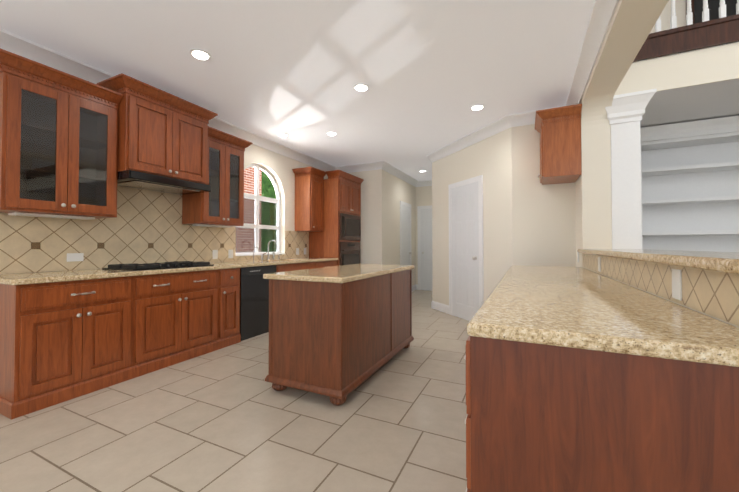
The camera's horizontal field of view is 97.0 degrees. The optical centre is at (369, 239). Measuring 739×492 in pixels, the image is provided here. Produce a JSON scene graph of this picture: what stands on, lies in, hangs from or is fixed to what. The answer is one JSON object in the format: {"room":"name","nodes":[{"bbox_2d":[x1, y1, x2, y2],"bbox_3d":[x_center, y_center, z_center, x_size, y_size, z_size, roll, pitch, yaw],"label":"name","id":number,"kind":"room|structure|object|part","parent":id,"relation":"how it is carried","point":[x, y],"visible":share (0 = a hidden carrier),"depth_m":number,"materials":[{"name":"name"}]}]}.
{"room":"kitchen","nodes":[
{"label":"kitchen","id":0,"kind":"room"},
{"bbox_2d":[10,144,327,273],"bbox_3d":[-2.932,-0.208,2.568,0.160,2.780,10.050,0,-1,26],"label":"wall","id":1,"kind":"structure","parent":0,"point":[278,167],"depth_m":5.52,"materials":[{"name":"beige paint"}]},
{"bbox_2d":[96,76,211,187],"bbox_3d":[-2.195,-1.027,3.400,0.458,0.824,0.836,0,-1,26],"label":"upper cabinet","id":2,"kind":"object","parent":1,"relation":"attached to","point":[145,134],"depth_m":3.11,"materials":[{"name":"brown wood"}]},
{"bbox_3d":[-2.576,-0.752,2.665,0.402,1.130,0.802,0,-1,26],"label":"glass","id":3,"kind":"part","parent":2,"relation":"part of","materials":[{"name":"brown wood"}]},
{"bbox_3d":[-1.886,-0.727,4.104,0.402,1.130,0.702,0,-1,26],"label":"glass","id":4,"kind":"part","parent":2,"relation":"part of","materials":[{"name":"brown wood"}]},
{"bbox_2d":[0,186,308,273],"bbox_3d":[-2.118,-0.116,4.061,0.010,0.816,4.548,0,-1,26],"label":"backsplash","id":5,"kind":"structure","parent":1,"relation":"attached to","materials":[{"name":"tile"}]},
{"bbox_2d":[235,164,284,255],"bbox_3d":[-1.713,-0.466,5.077,0.152,1.413,1.036,0,-1,26],"label":"window","id":6,"kind":"structure","parent":1,"relation":"in","point":[256,198],"depth_m":5.11,"materials":[{"name":"white paint"}]},
{"bbox_2d":[292,168,323,231],"bbox_3d":[-1.071,-0.692,5.864,0.348,1.080,0.411,0,-1,26],"label":"upper cabinet","id":7,"kind":"object","parent":1,"relation":"attached to","point":[309,182],"depth_m":5.70,"materials":[{"name":"brown wood"}]},
{"bbox_2d":[0,0,618,186],"bbox_3d":[-0.415,-1.526,2.797,4.196,0.133,11.598,0,-1,26],"label":"crown molding","id":8,"kind":"structure","parent":1,"relation":"attached to","point":[602,14],"depth_m":3.26,"materials":[{"name":"white paint"}]},
{"bbox_2d":[0,290,469,491],"bbox_3d":[1.610,1.197,2.001,10.500,0.050,13.000,0,-1,26],"label":"floor","id":9,"kind":"structure","parent":0,"point":[228,419],"depth_m":2.00,"materials":[{"name":"tile"}]},
{"bbox_2d":[0,278,135,419],"bbox_3d":[-2.459,0.745,2.611,0.638,0.875,0.715,0,-1,26],"label":"base cabinet","id":10,"kind":"object","parent":9,"relation":"on","point":[60,342],"depth_m":2.37,"materials":[{"name":"brown wood"}]},
{"bbox_2d":[0,258,338,285],"bbox_3d":[-1.730,0.314,4.114,0.658,0.040,4.103,0,-1,26],"label":"countertop","id":11,"kind":"structure","parent":10,"relation":"on","point":[37,276],"depth_m":2.78,"materials":[{"name":"beige stone"}]},
{"bbox_2d":[100,262,215,269],"bbox_3d":[-2.104,0.257,3.322,0.490,0.044,0.820,0,-1,26],"label":"cooktop","id":12,"kind":"object","parent":11,"relation":"in","point":[103,265],"depth_m":3.14,"materials":[{"name":"black metal"}]},
{"bbox_2d":[253,240,281,260],"bbox_3d":[-1.505,0.153,4.992,0.205,0.311,0.557,0,-1,26],"label":"faucet","id":13,"kind":"object","parent":11,"relation":"on","point":[268,258],"depth_m":5.03,"materials":[{"name":"silver metal"}]},
{"bbox_2d":[136,270,219,376],"bbox_3d":[-2.118,0.757,3.321,0.638,0.875,0.860,0,-1,26],"label":"base cabinet","id":14,"kind":"object","parent":9,"relation":"on","point":[152,287],"depth_m":3.13,"materials":[{"name":"brown wood"}]},
{"bbox_2d":[220,266,243,348],"bbox_3d":[-1.865,0.766,3.849,0.638,0.875,0.312,0,-1,26],"label":"base cabinet","id":15,"kind":"object","parent":9,"relation":"on","point":[231,281],"depth_m":3.73,"materials":[{"name":"brown wood"}]},
{"bbox_2d":[244,266,279,339],"bbox_3d":[-1.666,0.774,4.262,0.638,0.875,0.605,0,-1,26],"label":"dishwasher","id":16,"kind":"object","parent":9,"relation":"on","point":[256,288],"depth_m":4.08,"materials":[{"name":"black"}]},
{"bbox_2d":[280,262,315,271],"bbox_3d":[-1.345,0.785,4.933,0.638,0.875,0.883,0,-1,26],"label":"base cabinet","id":17,"kind":"object","parent":9,"relation":"on","point":[295,265],"depth_m":4.83,"materials":[{"name":"brown wood"}]},
{"bbox_2d":[316,262,336,267],"bbox_3d":[-1.003,0.798,5.646,0.638,0.875,0.698,0,-1,26],"label":"base cabinet","id":18,"kind":"object","parent":9,"relation":"on","point":[318,264],"depth_m":5.47,"materials":[{"name":"brown wood"}]},
{"bbox_2d":[309,170,363,265],"bbox_3d":[-0.643,0.012,6.323,0.712,2.470,0.954,0,-1,26],"label":"tall cabinet","id":19,"kind":"object","parent":9,"relation":"on","point":[339,236],"visible":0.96,"depth_m":5.99,"materials":[{"name":"brown wood"}]},
{"bbox_2d":[263,268,413,405],"bbox_3d":[-0.172,0.753,3.103,0.724,0.874,1.574,0,-1,26],"label":"kitchen island","id":20,"kind":"object","parent":9,"relation":"on","point":[338,334],"depth_m":2.46,"materials":[{"name":"brown wood"}]},
{"bbox_2d":[263,264,413,279],"bbox_3d":[-0.165,0.296,3.107,0.725,0.039,1.590,0,-1,26],"label":"island countertop","id":21,"kind":"structure","parent":20,"relation":"on","point":[352,271],"depth_m":2.68,"materials":[{"name":"beige stone"}]},
{"bbox_2d":[464,340,738,491],"bbox_3d":[0.706,0.718,1.059,0.688,0.875,0.552,0,-1,26],"label":"base cabinet","id":22,"kind":"object","parent":9,"relation":"on","point":[580,379],"depth_m":0.82,"materials":[{"name":"brown wood"}]},
{"bbox_2d":[467,265,738,371],"bbox_3d":[1.243,0.280,2.164,0.681,0.040,3.049,0,-1,26],"label":"countertop","id":23,"kind":"structure","parent":22,"relation":"on","point":[570,309],"depth_m":0.95,"materials":[{"name":"beige stone"}]},
{"bbox_2d":[605,89,656,248],"bbox_3d":[2.599,-0.114,3.343,0.438,2.618,0.430,0,-1,26],"label":"column","id":24,"kind":"structure","parent":9,"relation":"on","point":[625,112],"depth_m":3.24,"materials":[{"name":"white paint"}]},
{"bbox_2d":[640,116,738,251],"bbox_3d":[4.913,-0.102,3.532,3.250,2.600,0.419,0,-1,26],"label":"built-in shelves","id":25,"kind":"object","parent":9,"relation":"on","point":[689,186],"visible":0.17,"depth_m":4.08,"materials":[{"name":"white paint"}]},
{"bbox_2d":[0,0,594,180],"bbox_3d":[-0.418,-1.641,3.024,4.400,0.100,13.000,0,-1,26],"label":"ceiling","id":26,"kind":"structure","parent":0,"point":[430,73],"depth_m":2.87,"materials":[{"name":"white paint"}]},
{"bbox_2d":[189,48,210,60],"bbox_3d":[-1.446,-1.587,2.799,0.179,0.011,0.173,0,-1,26],"label":"recessed light","id":27,"kind":"object","parent":26,"relation":"in","point":[200,54],"depth_m":2.79,"materials":[{"name":"white paint"}]},
{"bbox_2d":[277,133,288,136],"bbox_3d":[-1.285,-1.552,4.832,0.166,0.011,0.161,0,-1,26],"label":"recessed light","id":28,"kind":"object","parent":26,"relation":"in","point":[279,134],"depth_m":4.85,"materials":[{"name":"white paint"}]},
{"bbox_2d":[326,132,336,135],"bbox_3d":[-0.553,-1.553,4.780,0.164,0.011,0.167,0,-1,26],"label":"recessed light","id":29,"kind":"object","parent":26,"relation":"in","point":[327,133],"depth_m":4.77,"materials":[{"name":"white paint"}]},
{"bbox_2d":[353,83,369,91],"bbox_3d":[-0.082,-1.577,3.380,0.170,0.011,0.175,0,-1,26],"label":"recessed light","id":30,"kind":"object","parent":26,"relation":"in","point":[361,87],"depth_m":3.38,"materials":[{"name":"white paint"}]},
{"bbox_2d":[470,104,484,110],"bbox_3d":[1.275,-1.569,3.865,0.164,0.011,0.181,0,-1,26],"label":"recessed light","id":31,"kind":"object","parent":26,"relation":"in","point":[476,107],"depth_m":3.86,"materials":[{"name":"white paint"}]},
{"bbox_2d":[349,169,384,263],"bbox_3d":[-0.223,-0.135,6.758,1.100,2.780,0.150,0,-1,26],"label":"wall","id":32,"kind":"structure","parent":0,"point":[372,243],"depth_m":6.55,"materials":[{"name":"beige paint"}]},
{"bbox_2d":[385,171,415,285],"bbox_3d":[0.714,-0.120,7.612,0.150,2.780,2.200,0,-1,26],"label":"wall","id":33,"kind":"structure","parent":0,"point":[397,190],"depth_m":7.18,"materials":[{"name":"beige paint"}]},
{"bbox_2d":[400,201,411,264],"bbox_3d":[0.883,0.199,7.692,0.077,2.145,0.770,0,-1,26],"label":"door","id":34,"kind":"structure","parent":33,"relation":"attached to","point":[405,237],"depth_m":7.68,"materials":[{"name":"white paint"}]},
{"bbox_2d":[416,186,431,283],"bbox_3d":[1.766,-0.109,8.244,1.200,2.780,0.150,0,-1,26],"label":"wall","id":35,"kind":"structure","parent":0,"point":[423,195],"depth_m":8.39,"materials":[{"name":"beige paint"}]},
{"bbox_2d":[417,205,431,290],"bbox_3d":[1.612,0.207,8.184,0.860,2.145,0.077,0,-1,26],"label":"door","id":36,"kind":"structure","parent":35,"relation":"attached to","point":[424,222],"depth_m":8.31,"materials":[{"name":"white paint"}]},
{"bbox_2d":[432,128,511,304],"bbox_3d":[1.544,-0.165,5.080,0.140,2.780,1.917,0,-1,-20],"label":"wall","id":37,"kind":"structure","parent":0,"point":[489,159],"depth_m":4.62,"materials":[{"name":"beige paint"}]},
{"bbox_2d":[412,284,448,313],"bbox_3d":[1.506,1.174,5.994,3.538,0.135,4.088,0,-1,26],"label":"baseboard","id":38,"kind":"structure","parent":37,"relation":"attached to","point":[441,307],"depth_m":5.71,"materials":[{"name":"white paint"}]},
{"bbox_2d":[448,175,483,320],"bbox_3d":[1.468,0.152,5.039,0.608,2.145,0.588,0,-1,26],"label":"door","id":39,"kind":"structure","parent":37,"relation":"attached to","point":[466,286],"depth_m":5.00,"materials":[{"name":"white paint"}]},
{"bbox_2d":[511,124,575,266],"bbox_3d":[2.269,-0.183,4.022,0.940,2.780,0.150,0,-1,26],"label":"wall","id":40,"kind":"structure","parent":0,"point":[543,225],"depth_m":4.04,"materials":[{"name":"beige paint"}]},
{"bbox_2d":[535,104,581,184],"bbox_3d":[2.117,-1.036,3.704,0.422,0.715,0.578,0,-1,26],"label":"upper cabinet","id":41,"kind":"object","parent":40,"relation":"attached to","point":[558,129],"visible":1,"depth_m":3.50,"materials":[{"name":"brown wood"}]},
{"bbox_2d":[575,0,738,327],"bbox_3d":[0.740,-1.612,0.061,0.250,5.500,8.660,0,-1,26],"label":"wall","id":42,"kind":"structure","parent":0,"point":[632,24],"depth_m":3.30,"materials":[{"name":"beige paint"}]},
{"bbox_2d":[577,249,738,273],"bbox_3d":[1.735,0.088,1.921,0.510,0.040,3.068,0,-1,26],"label":"bar","id":43,"kind":"object","parent":42,"relation":"on","point":[726,262],"visible":1,"depth_m":1.25,"materials":[{"name":"beige stone"}]},
{"bbox_2d":[649,0,685,33],"bbox_3d":[5.330,-1.549,3.675,5.200,5.500,0.150,0,-1,26],"label":"wall","id":44,"kind":"structure","parent":0,"point":[680,11],"depth_m":4.26,"materials":[{"name":"beige paint"}]},
{"bbox_2d":[686,0,736,23],"bbox_3d":[4.432,-2.793,4.022,0.800,0.900,0.036,0,-1,26],"label":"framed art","id":45,"kind":"object","parent":44,"relation":"attached to","point":[697,7],"visible":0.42,"depth_m":4.08,"materials":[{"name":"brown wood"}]},
{"bbox_2d":[633,41,738,127],"bbox_3d":[4.973,-1.697,2.933,4.898,0.530,1.498,0,-1,26],"label":"balcony floor","id":46,"kind":"structure","parent":0,"point":[720,99],"depth_m":3.42,"materials":[{"name":"white paint"}]},
{"bbox_2d":[614,42,738,94],"bbox_3d":[4.646,-1.604,2.248,4.898,0.320,0.014,0,-1,26],"label":"beam","id":47,"kind":"structure","parent":46,"relation":"attached to","point":[704,66],"depth_m":3.06,"materials":[{"name":"beige paint"}]},
{"bbox_2d":[633,0,738,61],"bbox_3d":[4.654,-2.331,2.277,4.898,1.125,0.140,0,-1,26],"label":"balcony railing","id":48,"kind":"object","parent":46,"relation":"on","point":[706,32],"visible":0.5,"depth_m":3.03,"materials":[{"name":"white wood"}]},
{"label":"outside","id":49,"kind":"structure","parent":0,"visible":0},
{"bbox_2d":[235,167,275,252],"bbox_3d":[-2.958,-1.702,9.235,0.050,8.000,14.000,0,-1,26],"label":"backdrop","id":50,"kind":"structure","parent":49,"point":[266,188],"depth_m":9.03,"materials":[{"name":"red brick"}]}
]}

